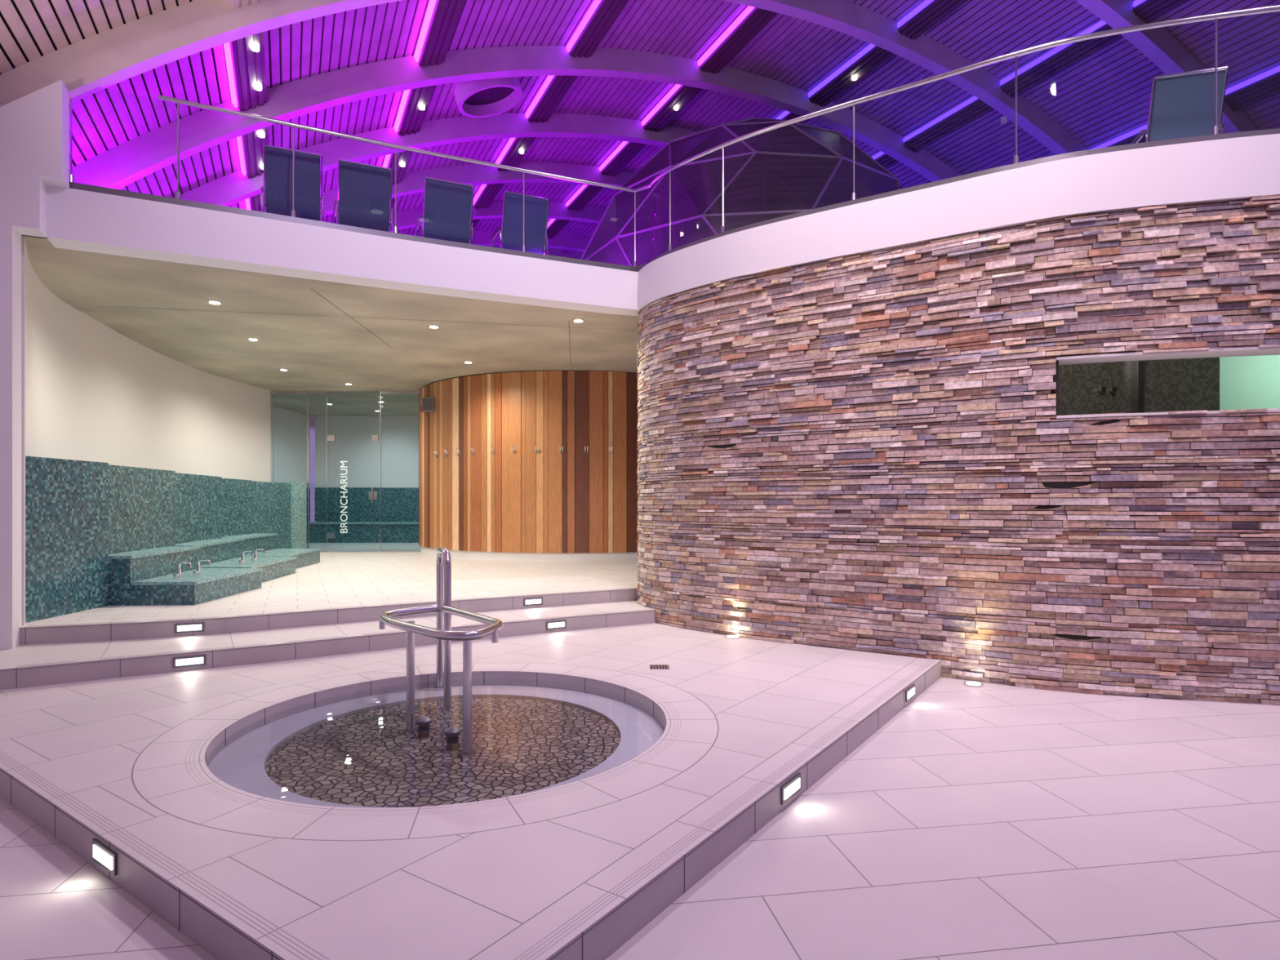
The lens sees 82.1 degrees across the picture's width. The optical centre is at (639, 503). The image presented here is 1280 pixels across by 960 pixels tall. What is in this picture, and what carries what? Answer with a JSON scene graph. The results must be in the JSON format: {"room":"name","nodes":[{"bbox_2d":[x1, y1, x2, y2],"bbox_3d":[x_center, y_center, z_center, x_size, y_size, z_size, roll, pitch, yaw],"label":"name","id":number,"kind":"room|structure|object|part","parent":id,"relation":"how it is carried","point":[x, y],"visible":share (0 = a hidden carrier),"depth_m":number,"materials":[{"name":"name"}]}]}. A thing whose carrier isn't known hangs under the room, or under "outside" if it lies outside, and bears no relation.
{"room":"spa","nodes":[
{"label":"spa","id":0,"kind":"room"},
{"bbox_2d":[0,79,69,649],"bbox_3d":[-6.870,-1.045,5.393,3.958,5.090,2.059,0,0,0],"label":"wall pier","id":1,"kind":"object","parent":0,"point":[34,126],"depth_m":6.10,"materials":[{"name":"white paint"}]},
{"bbox_2d":[21,234,270,625],"bbox_3d":[-7.202,-0.715,10.968,1.128,3.530,10.057,0,0,-16],"label":"wall","id":2,"kind":"structure","parent":0,"point":[91,392],"depth_m":10.40,"materials":[{"name":"white paint"}]},
{"bbox_2d":[272,390,307,548],"bbox_3d":[-7.570,-0.700,15.905,0.764,3.500,0.050,0,0,0],"label":"window","id":3,"kind":"structure","parent":2,"relation":"in","point":[274,392],"depth_m":15.90,"materials":[{"name":"clear glass"}]},
{"bbox_2d":[25,456,306,622],"bbox_3d":[-6.914,0.300,11.096,1.385,1.500,9.832,0,0,-12],"label":"tiled wall","id":4,"kind":"structure","parent":0,"point":[78,513],"depth_m":7.94,"materials":[{"name":"teal tile"}]},
{"bbox_2d":[307,390,327,551],"bbox_3d":[-6.980,-0.700,15.905,0.404,3.500,0.050,0,0,0],"label":"window","id":5,"kind":"structure","parent":4,"relation":"in","point":[309,392],"depth_m":15.90,"materials":[{"name":"clear glass"}]},
{"bbox_2d":[26,235,315,429],"bbox_3d":[1.000,-2.670,15.737,30.000,0.100,20.525,0,0,0],"label":"floor","id":6,"kind":"structure","parent":0,"point":[27,235],"depth_m":7.24,"materials":[{"name":"white paint"}]},
{"bbox_2d":[261,144,324,222],"bbox_3d":[-3.900,-3.226,8.270,0.616,1.015,1.196,0,0,-25],"label":"sun lounger","id":7,"kind":"object","parent":6,"relation":"on","point":[277,191],"visible":0.53,"depth_m":7.82,"materials":[{"name":"blue fabric"}]},
{"bbox_2d":[333,159,393,232],"bbox_3d":[-3.260,-3.226,8.600,0.616,1.015,1.196,0,0,-25],"label":"sun lounger","id":8,"kind":"object","parent":6,"relation":"on","point":[364,191],"visible":0.56,"depth_m":8.15,"materials":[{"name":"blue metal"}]},
{"bbox_2d":[414,176,474,244],"bbox_3d":[-2.450,-3.226,9.030,0.616,1.015,1.196,0,0,-25],"label":"sun lounger","id":9,"kind":"object","parent":6,"relation":"on","point":[447,206],"visible":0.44,"depth_m":8.58,"materials":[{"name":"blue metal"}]},
{"bbox_2d":[490,190,549,254],"bbox_3d":[-1.610,-3.226,9.399,0.616,1.015,1.196,0,0,-25],"label":"sun lounger","id":10,"kind":"object","parent":6,"relation":"on","point":[535,208],"visible":0.5,"depth_m":8.95,"materials":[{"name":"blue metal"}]},
{"bbox_2d":[580,117,902,266],"bbox_3d":[1.806,-4.389,12.300,6.049,3.362,6.093,0,0,0],"label":"dome","id":11,"kind":"object","parent":6,"relation":"on","point":[797,167],"visible":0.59,"depth_m":9.96,"materials":[{"name":"grey"}]},
{"bbox_2d":[1129,66,1228,144],"bbox_3d":[4.903,-3.226,6.909,0.616,1.015,1.196,0,0,15],"label":"sun lounger","id":12,"kind":"object","parent":6,"relation":"on","point":[1182,104],"visible":0.34,"depth_m":6.42,"materials":[{"name":"blue mesh fabric"},{"name":"chrome"}]},
{"bbox_2d":[247,338,258,341],"bbox_3d":[-5.740,-2.436,10.900,0.150,0.020,0.150,0,0,0],"label":"recessed light","id":13,"kind":"object","parent":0,"point":[253,340],"depth_m":10.89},
{"bbox_2d":[270,405,310,521],"bbox_3d":[-9.250,-0.715,18.250,0.100,3.530,4.500,0,0,0],"label":"wall","id":14,"kind":"structure","parent":0,"point":[290,428],"depth_m":19.27,"materials":[{"name":"white paint"}]},
{"bbox_2d":[0,600,657,689],"bbox_3d":[-2.724,1.350,7.192,8.654,0.301,1.557,0,0,-28],"label":"step","id":15,"kind":"structure","parent":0,"point":[21,666],"depth_m":6.33,"materials":[{"name":"tile"}]},
{"bbox_2d":[173,654,206,668],"bbox_3d":[-3.640,1.275,5.939,0.230,0.084,0.016,0,0,-32],"label":"step light","id":16,"kind":"object","parent":15,"relation":"attached to","point":[193,660],"visible":1,"depth_m":5.93,"materials":[{"name":"grey glass"}]},
{"bbox_2d":[546,619,566,630],"bbox_3d":[-0.881,1.275,7.725,0.230,0.084,0.016,0,0,-32],"label":"step light","id":17,"kind":"object","parent":15,"relation":"attached to","point":[557,624],"visible":1,"depth_m":7.72,"materials":[{"name":"grey"}]},
{"bbox_2d":[19,542,638,644],"bbox_3d":[-4.500,1.125,14.924,15.000,0.151,18.151,0,0,0],"label":"floor","id":18,"kind":"structure","parent":0,"point":[351,582],"depth_m":8.71,"materials":[{"name":"tile"}]},
{"bbox_2d":[174,622,204,633],"bbox_3d":[-4.083,1.125,6.660,0.230,0.084,0.016,0,0,-26],"label":"step light","id":19,"kind":"object","parent":18,"relation":"attached to","point":[188,627],"visible":1,"depth_m":6.65,"materials":[{"name":"grey"}]},
{"bbox_2d":[108,533,320,605],"bbox_3d":[-5.768,0.795,10.468,1.396,0.510,6.088,0,0,-14],"label":"bench","id":20,"kind":"object","parent":18,"relation":"on","point":[200,571],"visible":0.99,"depth_m":8.45,"materials":[{"name":"teal tile"}]},
{"bbox_2d":[306,521,418,542],"bbox_3d":[-7.175,0.775,20.075,3.950,0.550,0.850,0,0,0],"label":"bench","id":21,"kind":"object","parent":18,"relation":"on","point":[357,531],"visible":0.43,"depth_m":19.70,"materials":[{"name":"teal tile"}]},
{"bbox_2d":[523,597,542,605],"bbox_3d":[-1.226,1.125,8.438,0.230,0.084,0.016,0,0,-29],"label":"step light","id":22,"kind":"object","parent":18,"relation":"attached to","point":[534,601],"visible":1,"depth_m":8.43,"materials":[{"name":"grey"}]},
{"bbox_2d":[21,235,638,427],"bbox_3d":[-7.352,-2.375,15.317,24.024,0.150,24.034,0,0,0],"label":"ceiling","id":23,"kind":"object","parent":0,"point":[326,351],"depth_m":10.10,"materials":[{"name":"beige paint"}]},
{"bbox_2d":[207,300,222,304],"bbox_3d":[-4.980,-2.356,8.600,0.150,0.020,0.150,0,0,0],"label":"recessed light","id":24,"kind":"object","parent":23,"relation":"in","point":[215,302],"depth_m":8.57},
{"bbox_2d":[103,288,632,364],"bbox_3d":[-2.694,-2.384,10.445,5.451,0.127,6.402,0,0,28],"label":"joint","id":25,"kind":"object","parent":23,"relation":"in","point":[310,288],"visible":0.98,"depth_m":9.42,"materials":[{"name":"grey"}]},
{"bbox_2d":[427,324,439,328],"bbox_3d":[-2.750,-2.360,9.800,0.150,0.020,0.150,0,0,0],"label":"recessed light","id":26,"kind":"object","parent":23,"relation":"in","point":[429,326],"depth_m":9.77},
{"bbox_2d":[572,318,584,322],"bbox_3d":[-0.780,-2.317,9.300,0.150,0.020,0.150,0,0,0],"label":"recessed light","id":27,"kind":"object","parent":23,"relation":"in","point":[577,320],"depth_m":9.27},
{"bbox_2d":[315,416,418,521],"bbox_3d":[-5.550,-0.715,20.575,7.100,3.530,0.050,0,0,0],"label":"wall","id":28,"kind":"structure","parent":0,"point":[353,444],"depth_m":20.57,"materials":[{"name":"teal tile"}]},
{"bbox_2d":[418,370,639,560],"bbox_3d":[-1.934,-0.700,15.810,7.375,3.500,4.629,0,0,26],"label":"wall","id":29,"kind":"structure","parent":0,"point":[541,465],"depth_m":13.55,"materials":[{"name":"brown cedar wood"}]},
{"bbox_2d":[327,394,378,538],"bbox_3d":[-6.210,-0.670,15.883,1.100,3.380,0.094,0,0,0],"label":"door","id":30,"kind":"structure","parent":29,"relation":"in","point":[372,495],"depth_m":15.88,"materials":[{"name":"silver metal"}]},
{"bbox_2d":[340,461,347,533],"bbox_3d":[-6.405,-0.144,15.890,0.154,1.556,0.004,0,0,0],"label":"lettering","id":31,"kind":"object","parent":30,"relation":"attached to","point":[341,466],"visible":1,"depth_m":15.89,"materials":[{"name":"white"}]},
{"bbox_2d":[380,390,420,551],"bbox_3d":[-5.180,-0.700,15.905,0.884,3.500,0.050,0,0,0],"label":"window","id":32,"kind":"structure","parent":29,"relation":"in","point":[382,392],"depth_m":15.90,"materials":[{"name":"clear glass"}]},
{"bbox_2d":[422,397,434,412],"bbox_3d":[-4.239,-1.985,14.739,0.240,0.270,0.130,0,0,0],"label":"wall speaker","id":33,"kind":"object","parent":29,"relation":"attached to","point":[428,403],"visible":1,"depth_m":14.67,"materials":[{"name":"grey plastic"}]},
{"bbox_2d":[0,676,1279,959],"bbox_3d":[1.500,1.600,3.000,21.000,0.200,12.000,0,0,0],"label":"floor","id":34,"kind":"structure","parent":0,"point":[993,820],"depth_m":3.09,"materials":[{"name":"tile"}]},
{"bbox_2d":[0,622,942,959],"bbox_3d":[-1.030,1.425,6.074,5.765,0.151,6.378,0,0,35],"label":"platform","id":35,"kind":"object","parent":34,"relation":"on","point":[575,870],"visible":0.83,"depth_m":3.35,"materials":[{"name":"tile"}]},
{"bbox_2d":[92,838,117,875],"bbox_3d":[-2.156,1.420,2.955,0.230,0.084,0.016,0,0,35],"label":"step light","id":36,"kind":"object","parent":35,"relation":"attached to","point":[102,855],"visible":1,"depth_m":2.94,"materials":[{"name":"grey glass"}]},
{"bbox_2d":[207,684,664,808],"bbox_3d":[-1.170,1.452,4.593,2.670,0.080,2.670,0,0,0],"label":"pool","id":37,"kind":"object","parent":35,"relation":"in","point":[355,753],"visible":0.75,"depth_m":4.43,"materials":[{"name":"stone"}]},
{"bbox_2d":[415,715,461,750],"bbox_3d":[-1.260,1.426,4.580,0.425,0.128,0.099,0,0,43],"label":"water jet","id":38,"kind":"object","parent":37,"relation":"on","point":[452,733],"visible":1,"depth_m":4.47,"materials":[{"name":"grey metal"}]},
{"bbox_2d":[379,546,502,758],"bbox_3d":[-1.409,0.912,4.955,0.643,1.156,1.736,0,0,-30],"label":"pool handrail","id":39,"kind":"object","parent":37,"relation":"on","point":[443,633],"visible":0.99,"depth_m":4.75,"materials":[{"name":"silver metal"}]},
{"bbox_2d":[649,664,669,669],"bbox_3d":[0.160,1.347,6.060,0.160,0.006,0.160,0,0,0],"label":"floor drain","id":40,"kind":"object","parent":35,"relation":"on","point":[651,666],"visible":1,"depth_m":6.04,"materials":[{"name":"silver metal"}]},
{"bbox_2d":[724,635,739,639],"bbox_3d":[0.930,1.342,7.400,0.150,0.016,0.150,0,0,0],"label":"uplight","id":41,"kind":"object","parent":35,"relation":"on","point":[730,637],"visible":1,"depth_m":7.36,"materials":[{"name":"silver metal"}]},
{"bbox_2d":[780,773,800,804],"bbox_3d":[0.755,1.420,3.663,0.016,0.084,0.230,0,0,35],"label":"step light","id":42,"kind":"object","parent":35,"relation":"attached to","point":[793,786],"visible":1,"depth_m":3.64,"materials":[{"name":"grey glass"}]},
{"bbox_2d":[905,684,915,702],"bbox_3d":[2.026,1.420,5.505,0.016,0.084,0.230,0,0,35],"label":"step light","id":43,"kind":"object","parent":35,"relation":"attached to","point":[909,692],"visible":1,"depth_m":5.48,"materials":[{"name":"grey glass"}]},
{"bbox_2d":[963,681,983,687],"bbox_3d":[2.760,1.492,6.080,0.150,0.016,0.150,0,0,0],"label":"uplight","id":44,"kind":"object","parent":34,"relation":"on","point":[975,684],"visible":1,"depth_m":6.05,"materials":[{"name":"white glass"}]},
{"bbox_2d":[0,0,1279,259],"bbox_3d":[2.200,-4.875,11.593,20.496,4.390,25.000,0,0,-26],"label":"ceiling","id":45,"kind":"structure","parent":0,"point":[1104,97],"depth_m":10.44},
{"bbox_2d":[453,76,522,117],"bbox_3d":[-2.287,-6.186,11.103,1.022,0.510,1.019,0,0,0],"label":"ring","id":46,"kind":"object","parent":45,"relation":"attached to","point":[482,98],"visible":0.83,"depth_m":11.21,"materials":[{"name":"grey"}]},
{"bbox_2d":[0,0,1257,252],"bbox_3d":[1.983,-4.717,12.044,27.056,4.465,26.988,0,0,0],"label":"beam","id":47,"kind":"structure","parent":45,"relation":"attached to","point":[90,65],"depth_m":10.23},
{"bbox_2d":[222,0,1279,239],"bbox_3d":[1.248,-5.010,11.136,17.193,3.825,25.000,0,0,-26],"label":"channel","id":48,"kind":"object","parent":45,"relation":"attached to","point":[248,65],"visible":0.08,"depth_m":10.58,"materials":[{"name":"purple"}]},
{"bbox_2d":[250,42,259,52],"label":"recessed light","id":49,"kind":"object","parent":48,"relation":"attached to","point":[255,47],"depth_m":7.60,"materials":[{"name":"white"}]},
{"bbox_2d":[253,82,262,90],"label":"recessed light","id":50,"kind":"object","parent":48,"relation":"attached to","point":[258,86],"depth_m":8.32,"materials":[{"name":"white"}]},
{"bbox_2d":[257,130,264,137],"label":"recessed light","id":51,"kind":"object","parent":48,"relation":"attached to","point":[260,134],"depth_m":9.40,"materials":[{"name":"white"}]},
{"bbox_2d":[400,161,404,166],"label":"recessed light","id":52,"kind":"object","parent":48,"relation":"attached to","point":[402,164],"depth_m":12.46,"materials":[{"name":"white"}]},
{"bbox_2d":[418,103,424,110],"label":"recessed light","id":53,"kind":"object","parent":48,"relation":"attached to","point":[421,107],"depth_m":10.66,"materials":[{"name":"white"}]},
{"bbox_2d":[673,105,678,110],"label":"recessed light","id":54,"kind":"object","parent":48,"relation":"attached to","point":[676,108],"depth_m":12.47,"materials":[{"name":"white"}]},
{"bbox_2d":[223,0,1279,227],"bbox_3d":[0.027,-5.008,13.323,16.902,3.789,15.800,0,0,-26],"label":"strip","id":55,"kind":"object","parent":48,"relation":"attached to","point":[432,2],"visible":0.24,"depth_m":10.92,"materials":[{"name":"purple"}]},
{"bbox_2d":[851,75,857,80],"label":"recessed light","id":56,"kind":"object","parent":48,"relation":"attached to","point":[854,77],"depth_m":11.59,"materials":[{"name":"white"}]},
{"bbox_2d":[636,195,1279,705],"bbox_3d":[5.148,-0.400,7.015,11.662,3.800,3.922,0,0,32],"label":"wall","id":57,"kind":"structure","parent":0,"point":[868,451],"depth_m":6.18,"materials":[{"name":"brown stone"}]},
{"bbox_2d":[46,133,1279,315],"bbox_3d":[2.985,-2.525,7.145,16.301,0.450,3.176,0,0,5],"label":"balcony fascia","id":58,"kind":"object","parent":57,"relation":"attached to","point":[1247,167],"depth_m":6.79,"materials":[{"name":"white paint"}]},
{"bbox_2d":[69,4,1279,271],"bbox_3d":[3.061,-3.256,7.090,16.149,1.032,2.897,0,0,5],"label":"glass balustrade","id":59,"kind":"object","parent":58,"relation":"on","point":[1215,135],"visible":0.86,"depth_m":6.87,"materials":[{"name":"grey"}]},
{"bbox_3d":[3.396,-3.750,7.039,15.491,0.044,2.639,0,0,8],"label":"handrail","id":60,"kind":"part","parent":59,"relation":"part of","materials":[{"name":"silver metal"}]},
{"bbox_2d":[1097,386,1117,392],"bbox_3d":[5.260,-1.280,8.260,0.180,0.060,0.060,0,0,0],"label":"shower mixer","id":61,"kind":"object","parent":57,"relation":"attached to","point":[1102,389],"visible":1,"depth_m":8.23,"materials":[{"name":"silver metal"}]},
{"bbox_2d":[1056,346,1279,418],"bbox_3d":[4.777,-0.930,5.664,2.899,0.490,0.373,0,0,12],"label":"window","id":62,"kind":"structure","parent":57,"relation":"in","point":[1248,351],"depth_m":5.73,"materials":[{"name":"glass"},{"name":"metal"}]},
{"bbox_2d":[1130,360,1144,413],"bbox_3d":[5.560,-0.350,8.200,0.030,3.700,0.200,0,0,0],"label":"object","id":63,"kind":"structure","parent":62,"relation":"attached to","point":[1137,367],"depth_m":8.20,"materials":[{"name":"silver metal"}]},
{"bbox_2d":[1058,355,1279,415],"bbox_3d":[7.250,-0.400,7.347,9.500,3.800,3.905,0,0,0],"label":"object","id":64,"kind":"object","parent":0,"point":[1243,382],"depth_m":8.30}
]}

